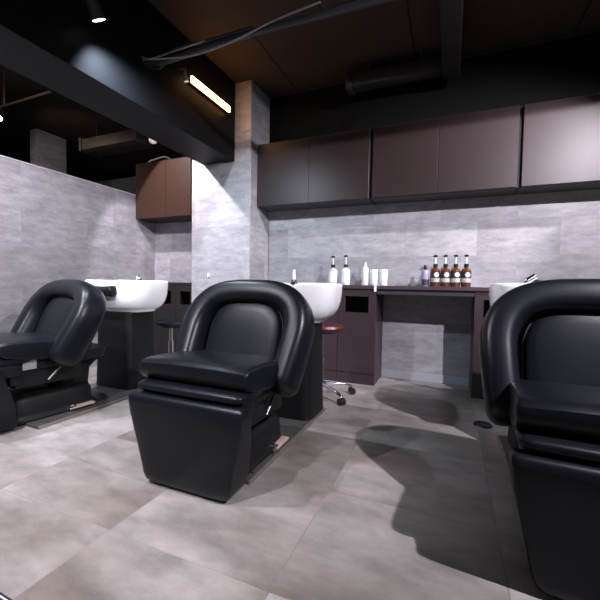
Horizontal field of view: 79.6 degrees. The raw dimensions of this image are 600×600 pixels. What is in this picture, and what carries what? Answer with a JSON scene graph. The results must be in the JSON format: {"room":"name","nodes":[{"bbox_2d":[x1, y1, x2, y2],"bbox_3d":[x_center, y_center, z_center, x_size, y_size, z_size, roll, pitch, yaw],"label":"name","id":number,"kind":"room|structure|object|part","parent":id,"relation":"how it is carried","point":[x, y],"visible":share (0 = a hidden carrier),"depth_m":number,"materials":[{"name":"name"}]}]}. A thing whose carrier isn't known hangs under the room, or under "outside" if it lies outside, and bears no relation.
{"room":"salon","nodes":[
{"label":"salon","id":0,"kind":"room"},
{"bbox_2d":[30,129,66,173],"bbox_3d":[-3.558,-0.848,5.119,0.150,2.940,0.400,2,3,23],"label":"wall column","id":1,"kind":"structure","parent":0,"point":[47,150],"depth_m":4.98,"materials":[{"name":"grey stone"}]},
{"bbox_2d":[0,156,154,360],"bbox_3d":[-2.748,-0.210,2.494,0.100,1.915,4.500,2,3,23],"label":"wall","id":2,"kind":"structure","parent":0,"point":[54,226],"depth_m":3.43,"materials":[{"name":"grey stone"}]},
{"bbox_2d":[0,155,135,195],"bbox_3d":[-2.732,-1.172,2.453,0.110,0.010,4.499,2,3,23],"label":"trim","id":3,"kind":"structure","parent":2,"relation":"on","point":[0,155],"depth_m":3.43,"materials":[{"name":"grey"}]},
{"bbox_2d":[89,360,96,367],"bbox_3d":[-2.770,0.723,2.373,0.012,0.060,4.200,2,3,23],"label":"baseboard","id":4,"kind":"structure","parent":2,"relation":"attached to","point":[94,363],"depth_m":3.79,"materials":[{"name":"grey"}]},
{"bbox_2d":[95,177,135,194],"bbox_3d":[-3.031,-0.852,6.709,3.600,2.830,0.100,2,3,23],"label":"wall panel","id":5,"kind":"object","parent":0,"point":[128,185],"depth_m":6.72,"materials":[{"name":"grey stone"}]},
{"bbox_2d":[155,221,191,282],"bbox_3d":[-1.435,-0.448,4.432,1.020,2.270,0.100,2,3,23],"label":"wall","id":6,"kind":"structure","parent":0,"point":[173,241],"depth_m":4.42,"materials":[{"name":"grey stone"}]},
{"bbox_2d":[136,157,191,223],"bbox_3d":[-1.497,-1.260,4.207,0.802,0.640,0.310,2,3,23],"label":"upper cabinet","id":7,"kind":"object","parent":6,"relation":"attached to","point":[164,187],"visible":0.82,"depth_m":4.06,"materials":[{"name":"brown wood"}]},
{"bbox_3d":[-1.715,-1.261,4.139,0.449,0.634,0.018,2,3,23],"label":"door","id":8,"kind":"part","parent":7,"relation":"part of","materials":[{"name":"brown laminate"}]},
{"bbox_2d":[148,156,170,161],"bbox_3d":[-1.566,-1.621,4.161,0.469,0.076,0.040,2,2,13],"label":"hose","id":9,"kind":"object","parent":7,"relation":"on","point":[162,156],"visible":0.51,"depth_m":4.17,"materials":[{"name":"grey"}]},
{"bbox_3d":[-1.345,-1.248,3.985,0.345,0.634,0.018,2,3,23],"label":"door","id":10,"kind":"part","parent":7,"relation":"part of","materials":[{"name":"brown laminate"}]},
{"bbox_2d":[192,80,269,301],"bbox_3d":[-0.770,-0.752,3.981,0.735,2.940,0.400,2,3,23],"label":"wall pillar","id":11,"kind":"structure","parent":0,"point":[230,232],"depth_m":3.77,"materials":[{"name":"grey stone"}]},
{"bbox_2d":[0,366,559,599],"bbox_3d":[-0.958,0.836,2.326,12.500,0.100,8.500,2,3,23],"label":"floor","id":12,"kind":"structure","parent":0,"point":[393,491],"depth_m":1.40,"materials":[{"name":"grey tile"}]},
{"bbox_2d":[0,592,11,599],"bbox_3d":[-1.058,0.845,0.793,0.900,0.009,0.600,2,3,24],"label":"floor mat","id":13,"kind":"object","parent":12,"relation":"on","point":[2,596],"visible":1,"depth_m":1.01,"materials":[{"name":"metal"}]},
{"bbox_2d":[20,385,139,428],"bbox_3d":[-1.581,0.747,2.748,0.464,0.020,1.065,2,3,23],"label":"base plate","id":14,"kind":"object","parent":12,"relation":"on","point":[106,396],"visible":0.4,"depth_m":2.56,"materials":[{"name":"metal"}]},
{"bbox_2d":[0,279,106,432],"bbox_3d":[-1.760,0.307,2.428,0.766,0.901,0.770,2,3,30],"label":"chair","id":15,"kind":"object","parent":14,"relation":"on","point":[46,357],"visible":1,"depth_m":2.33,"materials":[{"name":"black leather"}]},
{"bbox_3d":[-1.793,0.287,2.371,0.570,0.138,0.530,2,3,30],"label":"seat","id":16,"kind":"part","parent":15,"relation":"part of","materials":[{"name":"black leather"}]},
{"bbox_3d":[-1.672,0.540,2.598,0.420,0.404,0.400,2,3,30],"label":"post","id":17,"kind":"part","parent":15,"relation":"part of","materials":[{"name":"black plastic"}]},
{"bbox_3d":[-1.511,0.727,2.505,0.045,0.015,0.150,2,3,30],"label":"pedal plate","id":18,"kind":"part","parent":15,"relation":"part of","materials":[{"name":"beige"}]},
{"bbox_2d":[85,275,167,389],"bbox_3d":[-1.515,0.252,3.100,0.686,0.939,0.530,2,3,23],"label":"basin","id":19,"kind":"object","parent":14,"relation":"on","point":[127,327],"visible":0.84,"depth_m":2.96,"materials":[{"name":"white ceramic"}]},
{"bbox_3d":[-1.498,-0.040,3.117,0.686,0.264,0.466,2,3,23],"label":"bowl","id":20,"kind":"part","parent":19,"relation":"part of","materials":[{"name":"white ceramic"}]},
{"bbox_2d":[155,285,175,354],"bbox_3d":[-1.503,0.258,4.268,0.334,0.872,0.300,2,3,23],"label":"base cabinet","id":21,"kind":"object","parent":12,"relation":"on","point":[167,310],"visible":0.34,"depth_m":4.13,"materials":[{"name":"black wood"}]},
{"bbox_3d":[-1.558,0.320,4.141,0.331,0.554,0.020,2,3,23],"label":"door","id":22,"kind":"part","parent":21,"relation":"part of","materials":[{"name":"black laminate"}]},
{"bbox_3d":[-1.552,-0.066,4.125,0.333,0.215,0.020,2,3,23],"label":"slot frame","id":23,"kind":"part","parent":21,"relation":"part of","materials":[{"name":"black laminate"}]},
{"bbox_2d":[155,319,182,352],"bbox_3d":[-1.267,0.463,3.580,0.546,0.529,0.574,2,3,23],"label":"stool","id":24,"kind":"object","parent":12,"relation":"on","point":[163,323],"visible":0.4,"depth_m":3.47,"materials":[{"name":"black leather"}]},
{"bbox_3d":[-1.283,0.227,3.579,0.356,0.059,0.356,2,3,23],"label":"seat","id":25,"kind":"part","parent":24,"relation":"part of","materials":[{"name":"black leather"}]},
{"bbox_2d":[176,285,191,342],"bbox_3d":[-1.249,0.267,4.162,0.216,0.872,0.300,2,3,23],"label":"base cabinet","id":26,"kind":"object","parent":12,"relation":"on","point":[183,292],"visible":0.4,"depth_m":4.04,"materials":[{"name":"black wood"}]},
{"bbox_3d":[-1.304,0.329,4.035,0.212,0.554,0.020,2,3,23],"label":"door","id":27,"kind":"part","parent":26,"relation":"part of","materials":[{"name":"black laminate"}]},
{"bbox_3d":[-1.298,-0.057,4.019,0.214,0.215,0.020,2,3,23],"label":"slot frame","id":28,"kind":"part","parent":26,"relation":"part of","materials":[{"name":"black laminate"}]},
{"bbox_2d":[245,408,325,484],"bbox_3d":[-0.234,0.794,2.188,0.464,0.020,1.065,2,3,23],"label":"base plate","id":29,"kind":"object","parent":12,"relation":"on","point":[291,428],"visible":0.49,"depth_m":2.12,"materials":[{"name":"metal"}]},
{"bbox_2d":[128,279,314,501],"bbox_3d":[-0.350,0.349,1.844,0.766,0.915,0.770,2,3,23],"label":"chair","id":30,"kind":"object","parent":29,"relation":"on","point":[204,418],"visible":1,"depth_m":1.59,"materials":[{"name":"black leather"}]},
{"bbox_3d":[-0.375,0.329,1.783,0.570,0.140,0.530,2,3,23],"label":"seat","id":31,"kind":"part","parent":30,"relation":"part of","materials":[{"name":"black leather"}]},
{"bbox_3d":[-0.111,0.774,1.954,0.045,0.015,0.150,2,3,23],"label":"pedal plate","id":32,"kind":"part","parent":30,"relation":"part of","materials":[{"name":"beige"}]},
{"bbox_2d":[274,269,341,419],"bbox_3d":[-0.075,0.275,2.500,0.686,0.994,0.530,2,3,23],"label":"basin","id":33,"kind":"object","parent":29,"relation":"on","point":[324,299],"visible":0.45,"depth_m":2.35,"materials":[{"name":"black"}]},
{"bbox_3d":[-0.045,-0.189,2.728,0.026,0.086,0.026,2,3,23],"label":"spray handle","id":34,"kind":"part","parent":33,"relation":"part of","materials":[{"name":"white plastic"}]},
{"bbox_3d":[-0.058,0.011,2.518,0.686,0.264,0.466,2,3,23],"label":"bowl","id":35,"kind":"part","parent":33,"relation":"part of","materials":[{"name":"white ceramic"}]},
{"bbox_2d":[323,310,337,380],"bbox_3d":[0.209,0.315,3.621,0.464,0.872,0.380,2,3,23],"label":"base cabinet","id":36,"kind":"object","parent":12,"relation":"on","point":[330,340],"visible":0.17,"depth_m":3.39,"materials":[{"name":"black wood"}]},
{"bbox_2d":[322,322,355,405],"bbox_3d":[0.156,0.485,2.933,0.546,0.589,0.574,2,3,23],"label":"stool","id":37,"kind":"object","parent":12,"relation":"on","point":[327,328],"visible":0.4,"depth_m":2.85,"materials":[{"name":"red leather"}]},
{"bbox_3d":[0.180,0.221,2.914,0.356,0.059,0.356,2,3,23],"label":"seat","id":38,"kind":"part","parent":37,"relation":"part of","materials":[{"name":"red leather"}]},
{"bbox_3d":[0.246,0.703,2.806,0.038,0.067,0.258,0,3,-30],"label":"leg","id":39,"kind":"part","parent":37,"relation":"part of","materials":[{"name":"silver metal"}]},
{"bbox_3d":[0.315,0.697,2.972,0.258,0.067,0.038,0,3,-15],"label":"leg","id":40,"kind":"part","parent":37,"relation":"part of","materials":[{"name":"silver metal"}]},
{"bbox_2d":[337,288,382,385],"bbox_3d":[0.584,0.328,3.465,0.348,0.872,0.380,2,3,23],"label":"base cabinet","id":41,"kind":"object","parent":12,"relation":"on","point":[360,311],"visible":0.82,"depth_m":3.30,"materials":[{"name":"black wood"}]},
{"bbox_3d":[0.514,0.391,3.301,0.345,0.554,0.020,2,3,23],"label":"door","id":42,"kind":"part","parent":41,"relation":"part of","materials":[{"name":"brown laminate"}]},
{"bbox_3d":[0.520,0.005,3.285,0.347,0.215,0.020,2,3,23],"label":"slot frame","id":43,"kind":"part","parent":41,"relation":"part of","materials":[{"name":"brown laminate"}]},
{"bbox_3d":[0.746,0.333,3.407,0.005,0.872,0.362,2,3,23],"label":"panel","id":44,"kind":"part","parent":41,"relation":"part of","materials":[{"name":"brown laminate"}]},
{"bbox_2d":[469,291,489,399],"bbox_3d":[1.637,0.364,3.027,0.348,0.872,0.380,2,3,23],"label":"base cabinet","id":45,"kind":"object","parent":12,"relation":"on","point":[480,301],"visible":0.38,"depth_m":2.91,"materials":[{"name":"black wood"}]},
{"bbox_2d":[376,286,488,296],"bbox_3d":[1.445,-0.072,3.083,1.504,0.077,0.395,2,3,23],"label":"countertop","id":46,"kind":"structure","parent":45,"relation":"on","point":[399,290],"depth_m":3.03,"materials":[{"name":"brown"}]},
{"bbox_2d":[379,269,387,285],"bbox_3d":[0.782,-0.210,3.374,0.078,0.150,0.078,2,3,23],"label":"canister","id":47,"kind":"object","parent":46,"relation":"on","point":[383,273],"visible":1,"depth_m":3.34,"materials":[{"name":"white plastic"}]},
{"bbox_2d":[421,265,428,285],"bbox_3d":[1.126,-0.219,3.230,0.063,0.192,0.063,2,3,23],"label":"squeeze bottle","id":48,"kind":"object","parent":46,"relation":"on","point":[425,273],"visible":0.89,"depth_m":3.21,"materials":[{"name":"purple plastic"}]},
{"bbox_2d":[430,255,439,286],"bbox_3d":[1.202,-0.259,3.197,0.082,0.278,0.082,2,3,23],"label":"pump bottle","id":49,"kind":"object","parent":46,"relation":"on","point":[435,272],"visible":0.96,"depth_m":3.17,"materials":[{"name":"brown"}]},
{"bbox_2d":[440,255,449,286],"bbox_3d":[1.279,-0.257,3.165,0.082,0.278,0.082,2,3,23],"label":"pump bottle","id":50,"kind":"object","parent":46,"relation":"on","point":[445,272],"visible":1,"depth_m":3.14,"materials":[{"name":"brown"}]},
{"bbox_2d":[450,255,460,286],"bbox_3d":[1.355,-0.254,3.133,0.082,0.278,0.082,2,3,23],"label":"pump bottle","id":51,"kind":"object","parent":46,"relation":"on","point":[455,275],"visible":1,"depth_m":3.11,"materials":[{"name":"brown"}]},
{"bbox_2d":[460,255,470,286],"bbox_3d":[1.432,-0.251,3.101,0.082,0.278,0.082,2,3,23],"label":"pump bottle","id":52,"kind":"object","parent":46,"relation":"on","point":[465,272],"visible":0.98,"depth_m":3.07,"materials":[{"name":"brown"}]},
{"bbox_3d":[1.482,0.359,3.102,0.004,0.872,0.359,2,3,23],"label":"panel","id":53,"kind":"part","parent":45,"relation":"part of","materials":[{"name":"brown laminate"}]},
{"bbox_3d":[1.567,0.427,2.863,0.345,0.554,0.020,2,3,23],"label":"door","id":54,"kind":"part","parent":45,"relation":"part of","materials":[{"name":"grey laminate"}]},
{"bbox_3d":[1.573,0.042,2.847,0.347,0.215,0.020,2,3,23],"label":"slot frame","id":55,"kind":"part","parent":45,"relation":"part of","materials":[{"name":"grey laminate"}]},
{"bbox_2d":[473,421,492,428],"bbox_3d":[1.197,0.814,2.359,0.116,0.016,0.116,2,3,23],"label":"foot pedal","id":56,"kind":"object","parent":12,"relation":"on","point":[481,424],"visible":1,"depth_m":2.33,"materials":[{"name":"black"}]},
{"bbox_2d":[497,435,514,493],"bbox_3d":[1.197,0.844,1.593,0.464,0.020,1.065,2,3,23],"label":"base plate","id":57,"kind":"object","parent":12,"relation":"on","point":[505,447],"visible":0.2,"depth_m":1.97,"materials":[{"name":"metal"}]},
{"bbox_2d":[489,274,540,447],"bbox_3d":[1.373,0.339,1.898,0.686,0.966,0.530,2,3,23],"label":"basin","id":58,"kind":"object","parent":57,"relation":"on","point":[496,290],"visible":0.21,"depth_m":1.94,"materials":[{"name":"white ceramic"}]},
{"bbox_3d":[1.391,0.049,1.915,0.686,0.268,0.466,2,3,23],"label":"bowl","id":59,"kind":"part","parent":58,"relation":"part of","materials":[{"name":"white ceramic"}]},
{"bbox_3d":[1.352,-0.121,2.116,0.076,0.065,0.036,1,2,3],"label":"mixer lever","id":60,"kind":"part","parent":58,"relation":"part of","materials":[{"name":"silver metal"}]},
{"bbox_2d":[479,279,599,599],"bbox_3d":[1.050,0.388,1.261,0.766,0.933,0.770,2,3,25],"label":"chair","id":61,"kind":"object","parent":57,"relation":"on","point":[539,341],"visible":1,"depth_m":1.07,"materials":[{"name":"black leather"}]},
{"bbox_3d":[1.023,0.367,1.201,0.570,0.143,0.530,2,3,25],"label":"seat","id":62,"kind":"part","parent":61,"relation":"part of","materials":[{"name":"black leather"}]},
{"bbox_3d":[-0.221,0.300,3.799,0.465,0.872,0.380,2,3,23],"label":"base cabinet","id":63,"kind":"object","parent":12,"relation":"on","visible":0},
{"bbox_2d":[342,285,373,288],"bbox_3d":[0.157,-0.140,3.618,1.282,0.032,0.395,2,3,23],"label":"countertop","id":64,"kind":"structure","parent":63,"relation":"on","point":[343,286],"depth_m":3.25,"materials":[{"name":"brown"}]},
{"bbox_2d":[328,256,337,282],"bbox_3d":[0.327,-0.293,3.561,0.090,0.285,0.090,2,3,23],"label":"pump bottle","id":65,"kind":"object","parent":64,"relation":"on","point":[332,273],"visible":0.89,"depth_m":3.53,"materials":[{"name":"white plastic"}]},
{"bbox_2d":[341,255,349,284],"bbox_3d":[0.447,-0.292,3.511,0.086,0.290,0.086,2,3,23],"label":"pump bottle","id":66,"kind":"object","parent":64,"relation":"on","point":[345,273],"visible":0.97,"depth_m":3.48,"materials":[{"name":"white plastic"}]},
{"bbox_2d":[362,262,368,284],"bbox_3d":[0.624,-0.252,3.438,0.066,0.222,0.066,2,3,23],"label":"squeeze bottle","id":67,"kind":"object","parent":64,"relation":"on","point":[365,271],"visible":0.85,"depth_m":3.41,"materials":[{"name":"white plastic"}]},
{"bbox_2d":[370,269,377,284],"bbox_3d":[0.701,-0.213,3.408,0.078,0.150,0.078,2,3,23],"label":"canister","id":68,"kind":"object","parent":64,"relation":"on","point":[373,272],"visible":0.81,"depth_m":3.38,"materials":[{"name":"white plastic"}]},
{"bbox_3d":[-1.775,0.249,4.381,0.252,0.872,0.300,2,3,23],"label":"base cabinet","id":69,"kind":"object","parent":12,"relation":"on","visible":0},
{"bbox_2d":[168,282,191,284],"bbox_3d":[-1.518,-0.194,4.255,0.794,0.030,0.305,2,3,23],"label":"countertop","id":70,"kind":"structure","parent":69,"relation":"on","point":[169,283],"depth_m":4.02,"materials":[{"name":"black laminate"}]},
{"bbox_2d":[0,0,599,181],"bbox_3d":[-0.906,-2.201,2.198,12.500,0.100,8.500,2,3,23],"label":"ceiling","id":71,"kind":"structure","parent":0,"point":[318,54],"depth_m":3.04,"materials":[{"name":"black paint"}]},
{"bbox_2d":[0,93,4,120],"bbox_3d":[-3.259,-2.100,3.927,0.060,0.327,0.122,0,3,-19],"label":"track spotlight","id":72,"kind":"object","parent":71,"relation":"hanging from","point":[2,117],"visible":1,"depth_m":3.94,"materials":[{"name":"grey metal"}]},
{"bbox_3d":[-3.266,-2.131,3.944,0.017,0.269,0.018,2,3,23],"label":"stem","id":73,"kind":"part","parent":72,"relation":"part of","materials":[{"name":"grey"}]},
{"bbox_2d":[0,70,50,107],"bbox_3d":[-2.716,-2.059,3.446,0.970,0.350,0.022,2,3,23],"label":"pipe","id":74,"kind":"object","parent":71,"relation":"hanging from","point":[46,92],"visible":1,"depth_m":3.46,"materials":[{"name":"brown metal"}]},
{"bbox_2d":[84,0,105,21],"bbox_3d":[-1.190,-1.883,2.062,0.084,0.533,0.150,2,3,23],"label":"track spotlight","id":75,"kind":"object","parent":71,"relation":"hanging from","point":[96,14],"visible":1,"depth_m":2.06,"materials":[{"name":"grey metal"}]},
{"bbox_2d":[79,125,152,158],"bbox_3d":[-2.347,-2.094,4.591,0.970,0.365,0.310,2,3,23],"label":"duct","id":76,"kind":"object","parent":71,"relation":"hanging from","point":[130,140],"visible":0.9,"depth_m":4.51,"materials":[{"name":"black metal"}]},
{"bbox_2d":[0,0,234,164],"bbox_3d":[-1.938,-1.730,1.127,0.384,0.785,5.700,2,3,23],"label":"ceiling beam","id":77,"kind":"structure","parent":71,"relation":"attached to","point":[56,45],"depth_m":2.49,"materials":[{"name":"black paint"}]},
{"bbox_2d":[179,68,188,82],"bbox_3d":[-0.939,-1.828,2.923,0.078,0.120,0.054,2,3,23],"label":"track spotlight","id":78,"kind":"object","parent":77,"relation":"attached to","point":[185,77],"visible":1,"depth_m":2.90,"materials":[{"name":"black metal"}]},
{"bbox_2d":[188,75,229,113],"bbox_3d":[-0.809,-1.859,3.275,0.042,0.070,0.580,2,3,23],"label":"light fixture","id":79,"kind":"object","parent":77,"relation":"attached to","point":[193,81],"visible":0.99,"depth_m":3.22,"materials":[{"name":"white plastic"}]},
{"bbox_2d":[141,0,393,69],"bbox_3d":[0.451,-1.850,1.935,3.404,0.532,0.086,2,3,23],"label":"duct","id":80,"kind":"object","parent":71,"relation":"hanging from","point":[222,40],"visible":1,"depth_m":2.23,"materials":[{"name":"black"}]},
{"bbox_2d":[345,0,463,96],"bbox_3d":[0.275,-1.990,1.707,0.970,0.240,3.390,2,3,23],"label":"air duct","id":81,"kind":"object","parent":71,"relation":"hanging from","point":[447,65],"visible":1,"depth_m":3.05,"materials":[{"name":"black metal"}]},
{"bbox_2d":[268,31,599,377],"bbox_3d":[2.482,-0.651,2.910,6.695,2.940,0.120,2,3,23],"label":"wall","id":82,"kind":"structure","parent":0,"point":[551,235],"depth_m":3.34,"materials":[{"name":"grey stone"}]},
{"bbox_2d":[257,128,373,211],"bbox_3d":[0.146,-1.278,3.651,1.171,0.640,0.270,2,3,23],"label":"upper cabinet","id":83,"kind":"object","parent":82,"relation":"attached to","point":[329,170],"visible":0.95,"depth_m":3.51,"materials":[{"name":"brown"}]},
{"bbox_3d":[-0.177,-1.284,3.649,0.571,0.634,0.018,2,3,23],"label":"door","id":84,"kind":"part","parent":83,"relation":"part of","materials":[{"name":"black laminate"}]},
{"bbox_3d":[0.363,-1.265,3.424,0.592,0.634,0.018,2,3,23],"label":"door","id":85,"kind":"part","parent":83,"relation":"part of","materials":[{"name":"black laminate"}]},
{"bbox_2d":[381,369,468,385],"bbox_3d":[1.174,0.738,3.432,0.792,0.075,0.012,2,3,23],"label":"baseboard","id":86,"kind":"structure","parent":82,"relation":"attached to","point":[442,379],"depth_m":3.42,"materials":[{"name":"grey"}]},
{"bbox_2d":[369,105,519,204],"bbox_3d":[1.235,-1.240,3.198,1.188,0.640,0.270,2,3,23],"label":"upper cabinet","id":87,"kind":"object","parent":82,"relation":"attached to","point":[474,154],"visible":1,"depth_m":3.06,"materials":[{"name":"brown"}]},
{"bbox_3d":[0.926,-1.245,3.190,0.560,0.634,0.018,2,3,23],"label":"door","id":88,"kind":"part","parent":87,"relation":"part of","materials":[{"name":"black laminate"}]},
{"bbox_3d":[1.460,-1.227,2.967,0.590,0.634,0.018,2,3,23],"label":"door","id":89,"kind":"part","parent":87,"relation":"part of","materials":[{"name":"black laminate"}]},
{"bbox_2d":[512,93,599,194],"bbox_3d":[2.334,-1.202,2.740,1.194,0.640,0.270,2,3,23],"label":"upper cabinet","id":90,"kind":"object","parent":82,"relation":"attached to","point":[559,148],"visible":0.85,"depth_m":2.75,"materials":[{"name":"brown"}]}
]}

